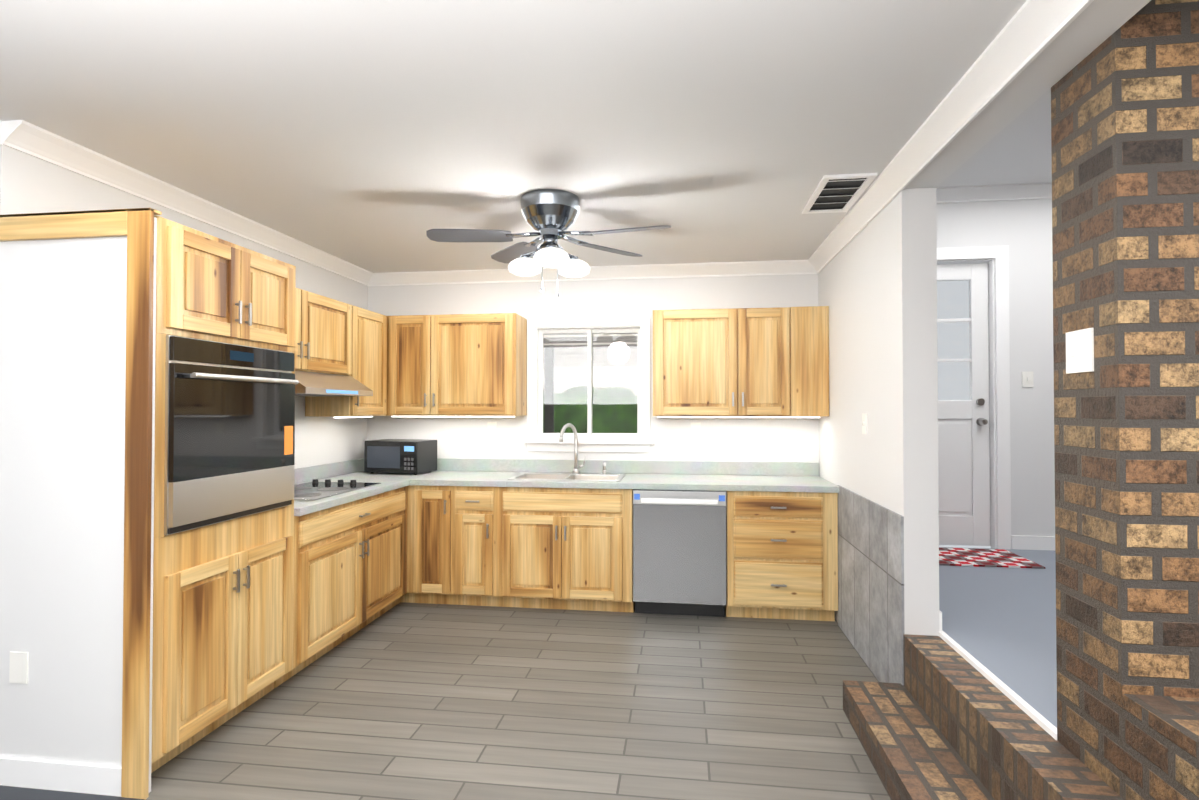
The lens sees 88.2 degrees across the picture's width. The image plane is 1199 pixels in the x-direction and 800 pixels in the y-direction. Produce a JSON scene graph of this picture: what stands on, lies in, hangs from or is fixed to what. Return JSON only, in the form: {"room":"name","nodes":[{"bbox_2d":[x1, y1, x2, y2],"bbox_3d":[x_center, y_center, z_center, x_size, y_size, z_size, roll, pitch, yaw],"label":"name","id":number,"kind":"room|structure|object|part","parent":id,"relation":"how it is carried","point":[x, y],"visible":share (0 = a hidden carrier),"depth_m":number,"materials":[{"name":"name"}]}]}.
{"room":"kitchen","nodes":[
{"label":"kitchen","id":0,"kind":"room"},
{"bbox_2d":[0,144,367,468],"bbox_3d":[-2.175,0.208,3.825,0.150,2.520,2.940,0,-1,8],"label":"wall","id":1,"kind":"structure","parent":0,"point":[30,184],"depth_m":3.35,"materials":[{"name":"white paint"}]},
{"bbox_2d":[4,210,303,355],"bbox_3d":[-1.902,-0.466,2.770,0.667,0.441,0.838,0,-1,8],"label":"upper cabinet","id":2,"kind":"object","parent":1,"relation":"attached to","point":[207,285],"depth_m":2.46,"materials":[{"name":"brown wood"}]},
{"bbox_2d":[0,217,156,792],"bbox_3d":[-1.977,0.383,2.328,0.640,2.130,0.030,0,-1,8],"label":"wall panel","id":3,"kind":"object","parent":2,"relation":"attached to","point":[62,377],"visible":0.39,"depth_m":2.32,"materials":[{"name":"white paint"}]},
{"bbox_2d":[9,651,28,683],"bbox_3d":[-2.188,1.008,2.330,0.075,0.115,0.006,0,-1,8],"label":"outlet","id":4,"kind":"object","parent":3,"relation":"attached to","point":[18,669],"visible":1,"depth_m":2.33,"materials":[{"name":"white plastic"}]},
{"bbox_2d":[0,756,121,796],"bbox_3d":[-2.005,1.398,2.297,0.550,0.100,0.012,0,-1,8],"label":"baseboard","id":5,"kind":"structure","parent":3,"relation":"attached to","point":[68,777],"depth_m":2.29,"materials":[{"name":"white wood"}]},
{"bbox_2d":[0,120,375,285],"bbox_3d":[-2.079,-1.009,3.652,0.090,0.090,2.770,0,-1,8],"label":"crown molding","id":6,"kind":"structure","parent":1,"relation":"attached to","point":[25,137],"depth_m":3.01,"materials":[{"name":"white wood"}]},
{"bbox_2d":[300,290,311,371],"bbox_3d":[-1.968,-0.422,3.481,0.347,0.490,0.551,0,-1,8],"label":"upper cabinet","id":7,"kind":"object","parent":1,"relation":"attached to","point":[306,360],"depth_m":3.73,"materials":[{"name":"brown wood"}]},
{"bbox_2d":[300,293,347,375],"bbox_3d":[-1.906,-0.415,3.943,0.347,0.490,0.634,0,-1,8],"label":"upper cabinet","id":8,"kind":"object","parent":1,"relation":"attached to","point":[329,316],"depth_m":3.96,"materials":[{"name":"brown wood"}]},
{"bbox_2d":[300,460,355,479],"bbox_3d":[-2.040,0.513,4.166,0.018,0.100,1.914,0,-1,8],"label":"backsplash","id":9,"kind":"structure","parent":1,"relation":"attached to","point":[338,469],"depth_m":4.55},
{"bbox_2d":[300,304,391,417],"bbox_3d":[-1.799,-0.268,4.479,0.415,0.770,0.597,0,-1,8],"label":"upper cabinet","id":10,"kind":"object","parent":1,"relation":"attached to","point":[366,391],"depth_m":4.33,"materials":[{"name":"brown wood"}]},
{"bbox_2d":[295,371,372,395],"bbox_3d":[-1.837,-0.099,3.865,0.503,0.141,0.756,0,-1,8],"label":"range hood","id":11,"kind":"object","parent":10,"relation":"attached to","point":[311,383],"depth_m":3.81,"materials":[{"name":"silver metal"}]},
{"bbox_2d":[0,602,890,799],"bbox_3d":[0.065,1.493,1.216,9.200,0.120,8.200,0,-1,8],"label":"floor","id":12,"kind":"structure","parent":0,"point":[411,701],"depth_m":2.83,"materials":[{"name":"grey tile"}]},
{"bbox_2d":[0,786,143,799],"bbox_3d":[-3.230,1.416,0.086,2.570,0.004,4.680,0,-1,8],"label":"floor","id":13,"kind":"structure","parent":12,"relation":"on","point":[12,793],"depth_m":2.26,"materials":[{"name":"grey"}]},
{"bbox_2d":[121,500,303,795],"bbox_3d":[-1.907,0.988,2.751,0.657,0.931,0.838,0,-1,8],"label":"base cabinet","id":14,"kind":"object","parent":12,"relation":"on","point":[272,568],"depth_m":2.52,"materials":[{"name":"brown wood"}]},
{"bbox_2d":[124,332,299,539],"bbox_3d":[-1.858,0.139,2.754,0.585,0.760,0.747,0,-1,8],"label":"oven cabinet","id":15,"kind":"object","parent":14,"relation":"on","point":[224,450],"depth_m":2.52,"materials":[{"name":"brown wood"}]},
{"bbox_2d":[164,335,298,534],"bbox_3d":[-1.832,0.139,2.749,0.637,0.760,0.747,0,-1,8],"label":"oven","id":16,"kind":"object","parent":15,"relation":"in","point":[229,405],"depth_m":2.61,"materials":[{"name":"silver metal"}]},
{"bbox_2d":[296,484,407,673],"bbox_3d":[-1.769,1.033,3.780,0.657,0.870,1.240,0,-1,8],"label":"base cabinet","id":17,"kind":"object","parent":12,"relation":"on","point":[354,553],"depth_m":3.63,"materials":[{"name":"brown wood"}]},
{"bbox_2d":[304,472,431,511],"bbox_3d":[-1.719,0.582,4.122,0.667,0.040,1.914,0,-1,8],"label":"countertop","id":18,"kind":"structure","parent":17,"relation":"on","point":[389,481],"depth_m":3.81,"materials":[{"name":"grey stone"}]},
{"bbox_3d":[-1.760,0.541,3.796,0.500,0.032,0.760,0,-1,8],"label":"cooktop glass","id":19,"kind":"part","parent":18,"relation":"part of","materials":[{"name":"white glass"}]},
{"bbox_2d":[300,476,383,499],"bbox_3d":[-1.760,0.541,3.796,0.500,0.032,0.760,0,-1,8],"label":"cooktop","id":20,"kind":"object","parent":18,"relation":"in","point":[312,487],"depth_m":4.03,"materials":[{"name":"black glass"}]},
{"bbox_2d":[364,439,436,474],"bbox_3d":[-1.557,0.444,4.853,0.460,0.255,0.302,0,-1,16],"label":"microwave","id":21,"kind":"object","parent":18,"relation":"on","point":[382,456],"depth_m":4.73,"materials":[{"name":"black plastic"}]},
{"bbox_2d":[408,484,463,604],"bbox_3d":[-1.125,1.045,4.681,0.418,0.870,0.636,0,-1,8],"label":"base cabinet","id":22,"kind":"object","parent":12,"relation":"on","point":[435,511],"depth_m":4.37,"materials":[{"name":"brown wood"}]},
{"bbox_2d":[464,484,499,606],"bbox_3d":[-0.869,1.044,4.646,0.403,0.870,0.636,0,-1,8],"label":"base cabinet","id":23,"kind":"object","parent":12,"relation":"on","point":[481,501],"depth_m":4.33,"materials":[{"name":"brown wood"}]},
{"bbox_2d":[500,476,631,611],"bbox_3d":[-0.204,1.043,4.557,0.940,0.870,0.636,0,-1,8],"label":"base cabinet","id":24,"kind":"object","parent":12,"relation":"on","point":[562,547],"depth_m":4.25,"materials":[{"name":"brown wood"}]},
{"bbox_2d":[408,472,838,491],"bbox_3d":[0.149,0.587,4.510,2.932,0.040,0.646,0,-1,8],"label":"countertop","id":25,"kind":"structure","parent":24,"relation":"on","point":[615,479],"depth_m":4.34,"materials":[{"name":"grey stone"}]},
{"bbox_2d":[507,473,625,481],"bbox_3d":[-0.226,0.652,4.546,0.804,0.180,0.444,0,-1,8],"label":"sink basin","id":26,"kind":"object","parent":25,"relation":"in","point":[587,477],"depth_m":4.68,"materials":[{"name":"silver metal"}]},
{"bbox_2d":[559,423,606,473],"bbox_3d":[-0.120,0.369,4.630,0.327,0.388,0.258,0,-1,8],"label":"faucet","id":27,"kind":"object","parent":25,"relation":"on","point":[575,470],"depth_m":4.72,"materials":[{"name":"silver metal"}]},
{"bbox_2d":[632,488,727,616],"bbox_3d":[0.572,1.043,4.427,0.625,0.867,0.593,0,-1,8],"label":"dishwasher","id":28,"kind":"object","parent":12,"relation":"on","point":[680,535],"depth_m":4.14,"materials":[{"name":"silver metal"}]},
{"bbox_2d":[728,488,838,620],"bbox_3d":[1.240,1.040,4.363,0.708,0.870,0.636,0,-1,8],"label":"base cabinet","id":29,"kind":"object","parent":12,"relation":"on","point":[783,542],"depth_m":4.05,"materials":[{"name":"brown wood"}]},
{"bbox_2d":[843,680,994,799],"bbox_3d":[1.108,1.370,1.643,0.265,0.137,2.520,0,-1,8],"label":"step","id":30,"kind":"structure","parent":12,"relation":"on","point":[911,752],"depth_m":2.36,"materials":[{"name":"brick"}]},
{"bbox_2d":[903,634,1123,799],"bbox_3d":[1.323,1.253,1.656,0.157,0.372,2.600,0,-1,8],"label":"step","id":31,"kind":"structure","parent":12,"relation":"on","point":[1005,747],"depth_m":2.10,"materials":[{"name":"brick"}]},
{"bbox_2d":[1122,694,1198,799],"bbox_3d":[2.910,1.106,1.119,3.133,0.652,0.655,0,-1,8],"label":"brick ledge","id":32,"kind":"object","parent":12,"relation":"on","point":[1160,747],"visible":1,"depth_m":1.55,"materials":[{"name":"brick"}]},
{"bbox_2d":[0,0,1026,272],"bbox_3d":[-1.611,-1.146,1.296,5.867,0.120,7.840,0,-1,8],"label":"ceiling","id":33,"kind":"structure","parent":0,"point":[378,136],"depth_m":2.25,"materials":[{"name":"white paint"}]},
{"bbox_2d":[426,189,670,297],"bbox_3d":[-0.241,-0.792,3.390,1.272,0.529,0.739,0,-1,8],"label":"ceiling fan","id":34,"kind":"object","parent":33,"relation":"hanging from","point":[550,216],"visible":1,"depth_m":3.21,"materials":[{"name":"silver metal"}]},
{"bbox_2d":[802,173,876,213],"bbox_3d":[1.217,-1.052,3.180,0.240,0.016,0.550,0,-1,8],"label":"ceiling vent","id":35,"kind":"object","parent":33,"relation":"in","point":[837,193],"visible":0.98,"depth_m":3.15,"materials":[{"name":"white metal"}]},
{"bbox_2d":[367,274,818,462],"bbox_3d":[-0.127,0.223,4.958,3.907,2.520,0.150,0,-1,8],"label":"wall","id":36,"kind":"structure","parent":0,"point":[759,439],"depth_m":4.85,"materials":[{"name":"white paint"}]},
{"bbox_2d":[392,315,439,415],"bbox_3d":[-1.413,-0.263,4.849,0.428,0.770,0.414,0,-1,8],"label":"upper cabinet","id":37,"kind":"object","parent":36,"relation":"attached to","point":[415,338],"depth_m":4.71,"materials":[{"name":"brown wood"}]},
{"bbox_2d":[440,313,526,415],"bbox_3d":[-0.963,-0.263,4.823,0.723,0.770,0.346,0,-1,8],"label":"upper cabinet","id":38,"kind":"object","parent":36,"relation":"attached to","point":[483,357],"depth_m":4.65,"materials":[{"name":"brown wood"}]},
{"bbox_2d":[487,422,496,435],"bbox_3d":[-0.865,0.234,4.978,0.075,0.115,0.006,0,-1,8],"label":"outlet","id":39,"kind":"object","parent":36,"relation":"attached to","point":[491,428],"visible":1,"depth_m":4.97,"materials":[{"name":"white plastic"}]},
{"bbox_2d":[523,317,652,451],"bbox_3d":[-0.084,-0.119,4.931,1.020,1.055,0.200,0,-1,8],"label":"kitchen window","id":40,"kind":"structure","parent":36,"relation":"in","point":[538,439],"depth_m":4.92,"materials":[{"name":"white plastic"}]},
{"bbox_2d":[368,260,807,285],"bbox_3d":[-0.201,-0.993,4.863,3.490,0.090,0.090,0,-1,8],"label":"crown molding","id":41,"kind":"structure","parent":36,"relation":"attached to","point":[777,267],"depth_m":4.82,"materials":[{"name":"white wood"}]},
{"bbox_2d":[444,458,818,475],"bbox_3d":[-0.130,0.522,4.866,3.581,0.100,0.018,0,-1,8],"label":"backsplash","id":42,"kind":"structure","parent":36,"relation":"attached to","point":[698,468],"depth_m":4.79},
{"bbox_2d":[691,422,700,436],"bbox_3d":[0.741,0.231,4.762,0.075,0.115,0.006,0,-1,8],"label":"outlet","id":43,"kind":"object","parent":36,"relation":"attached to","point":[695,429],"visible":1,"depth_m":4.76,"materials":[{"name":"white plastic"}]},
{"bbox_2d":[653,308,747,417],"bbox_3d":[0.736,-0.267,4.595,0.665,0.770,0.346,0,-1,8],"label":"upper cabinet","id":44,"kind":"object","parent":36,"relation":"attached to","point":[700,356],"depth_m":4.43,"materials":[{"name":"brown wood"}]},
{"bbox_2d":[748,307,791,417],"bbox_3d":[1.152,-0.267,4.539,0.426,0.770,0.346,0,-1,8],"label":"upper cabinet","id":45,"kind":"object","parent":36,"relation":"attached to","point":[769,329],"depth_m":4.36,"materials":[{"name":"brown wood"}]},
{"bbox_2d":[792,306,828,417],"bbox_3d":[1.461,-0.268,4.497,0.326,0.770,0.346,0,-1,8],"label":"upper cabinet","id":46,"kind":"object","parent":36,"relation":"attached to","point":[810,324],"depth_m":4.32,"materials":[{"name":"brown wood"}]},
{"bbox_2d":[818,188,938,635],"bbox_3d":[1.604,-0.058,3.750,0.152,3.050,1.790,0,-1,8],"label":"wall","id":47,"kind":"structure","parent":0,"point":[877,284],"depth_m":2.99,"materials":[{"name":"white paint"}]},
{"bbox_2d":[862,413,866,433],"bbox_3d":[1.482,0.133,3.466,0.014,0.115,0.075,0,-1,8],"label":"light switch","id":48,"kind":"object","parent":47,"relation":"attached to","point":[864,423],"visible":1,"depth_m":3.46,"materials":[{"name":"white plastic"}]},
{"bbox_2d":[837,485,904,684],"bbox_3d":[1.483,1.006,3.449,0.012,0.915,1.190,0,-1,8],"label":"wainscot tile","id":49,"kind":"structure","parent":47,"relation":"attached to","point":[870,579],"depth_m":3.30,"materials":[{"name":"grey tile"}]},
{"bbox_2d":[939,610,941,631],"bbox_3d":[1.693,1.038,3.779,0.013,0.100,1.900,0,-1,8],"label":"baseboard","id":50,"kind":"structure","parent":47,"relation":"attached to","point":[940,613],"depth_m":2.84,"materials":[{"name":"white wood"}]},
{"bbox_2d":[804,0,1093,273],"bbox_3d":[1.105,-1.046,0.954,0.090,0.090,7.490,0,-1,8],"label":"crown molding","id":51,"kind":"structure","parent":47,"relation":"attached to","point":[1030,32],"depth_m":2.14,"materials":[{"name":"white wood"}]},
{"bbox_2d":[939,630,1056,739],"bbox_3d":[1.515,1.094,2.440,0.024,0.072,1.000,0,-1,8],"label":"trim","id":52,"kind":"structure","parent":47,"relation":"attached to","point":[1045,724],"depth_m":2.27,"materials":[{"name":"white wood"}]},
{"bbox_2d":[936,88,1051,187],"bbox_3d":[3.292,-1.650,3.247,3.333,0.120,3.000,0,-1,8],"label":"ceiling","id":53,"kind":"structure","parent":0,"point":[1017,150],"depth_m":4.01,"materials":[{"name":"white paint"}]},
{"bbox_2d":[936,199,1054,548],"bbox_3d":[3.526,-0.047,4.581,3.130,3.050,0.150,0,-1,8],"label":"wall","id":54,"kind":"structure","parent":0,"point":[1025,230],"depth_m":4.56,"materials":[{"name":"white paint"}]},
{"bbox_2d":[937,263,989,545],"bbox_3d":[2.470,0.032,4.681,0.910,2.124,0.119,0,-1,8],"label":"door leaf","id":55,"kind":"structure","parent":54,"relation":"in","point":[964,472],"depth_m":4.66,"materials":[{"name":"white wood"}]},
{"bbox_2d":[937,245,1010,549],"bbox_3d":[2.474,-0.020,4.712,1.130,2.240,0.170,0,-1,8],"label":"door frame","id":56,"kind":"structure","parent":54,"relation":"attached to","point":[996,258],"depth_m":4.57,"materials":[{"name":"white wood"}]},
{"bbox_2d":[936,182,1051,202],"bbox_3d":[3.360,-1.528,4.503,3.133,0.090,0.090,0,-1,8],"label":"crown molding","id":57,"kind":"structure","parent":54,"relation":"attached to","point":[1006,192],"depth_m":4.52,"materials":[{"name":"white wood"}]},
{"bbox_2d":[1022,371,1033,386],"bbox_3d":[3.154,-0.152,4.550,0.075,0.115,0.014,0,-1,8],"label":"light switch","id":58,"kind":"object","parent":54,"relation":"attached to","point":[1027,379],"visible":1,"depth_m":4.55,"materials":[{"name":"white plastic"}]},
{"bbox_2d":[1011,535,1054,550],"bbox_3d":[3.976,1.046,4.424,1.900,0.100,0.012,0,-1,8],"label":"baseboard","id":59,"kind":"structure","parent":54,"relation":"attached to","point":[1017,542],"depth_m":4.53,"materials":[{"name":"white wood"}]},
{"bbox_2d":[939,547,1056,727],"bbox_3d":[3.180,1.269,3.122,3.133,0.380,2.800,0,-1,8],"label":"floor","id":60,"kind":"structure","parent":0,"point":[999,623],"depth_m":3.02,"materials":[{"name":"grey"}]},
{"bbox_2d":[939,548,1044,568],"bbox_3d":[2.481,1.088,4.298,0.870,0.011,0.500,0,-1,8],"label":"entry rug","id":61,"kind":"object","parent":60,"relation":"on","point":[977,557],"visible":0.64,"depth_m":4.22,"materials":[{"name":"red fabric"}]},
{"bbox_2d":[904,0,1150,188],"bbox_3d":[1.106,-1.328,0.055,0.152,0.610,5.700,0,-1,8],"label":"header beam","id":62,"kind":"structure","parent":0,"point":[1090,28],"depth_m":1.93,"materials":[{"name":"white paint"}]},
{"bbox_2d":[1051,0,1198,798],"bbox_3d":[2.974,-0.087,1.606,3.133,3.050,0.295,0,-1,8],"label":"brick pillar","id":63,"kind":"structure","parent":0,"point":[1125,162],"depth_m":1.67,"materials":[{"name":"brown brick"}]},
{"bbox_2d":[1066,328,1093,373],"bbox_3d":[1.415,-0.144,1.829,0.014,0.125,0.120,0,-1,8],"label":"light switch","id":64,"kind":"object","parent":63,"relation":"attached to","point":[1079,351],"visible":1,"depth_m":1.82,"materials":[{"name":"white plastic"}]},
{"label":"outside","id":65,"kind":"structure","parent":0,"visible":0},
{"bbox_3d":[1.662,1.708,15.348,17.000,0.130,20.960,0,-1,8],"label":"ground","id":66,"kind":"structure","parent":65,"visible":0},
{"bbox_2d":[543,333,636,432],"bbox_3d":[-1.406,0.344,9.810,7.400,2.450,9.090,0,-1,8],"label":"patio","id":67,"kind":"structure","parent":66,"relation":"on","point":[607,360],"depth_m":10.84,"materials":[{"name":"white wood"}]},
{"bbox_2d":[543,385,636,432],"bbox_3d":[-1.030,0.649,12.843,7.994,1.921,2.488,0,-1,8],"label":"trees","id":68,"kind":"object","parent":66,"relation":"on","point":[613,411],"depth_m":11.86,"materials":[{"name":"green plant"}]},
{"bbox_2d":[937,280,990,547],"bbox_3d":[2.572,-0.003,5.249,1.700,3.020,0.020,0,-1,8],"label":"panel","id":69,"kind":"object","parent":66,"relation":"on","point":[955,328],"depth_m":5.19,"materials":[{"name":"white glass"}]}
]}

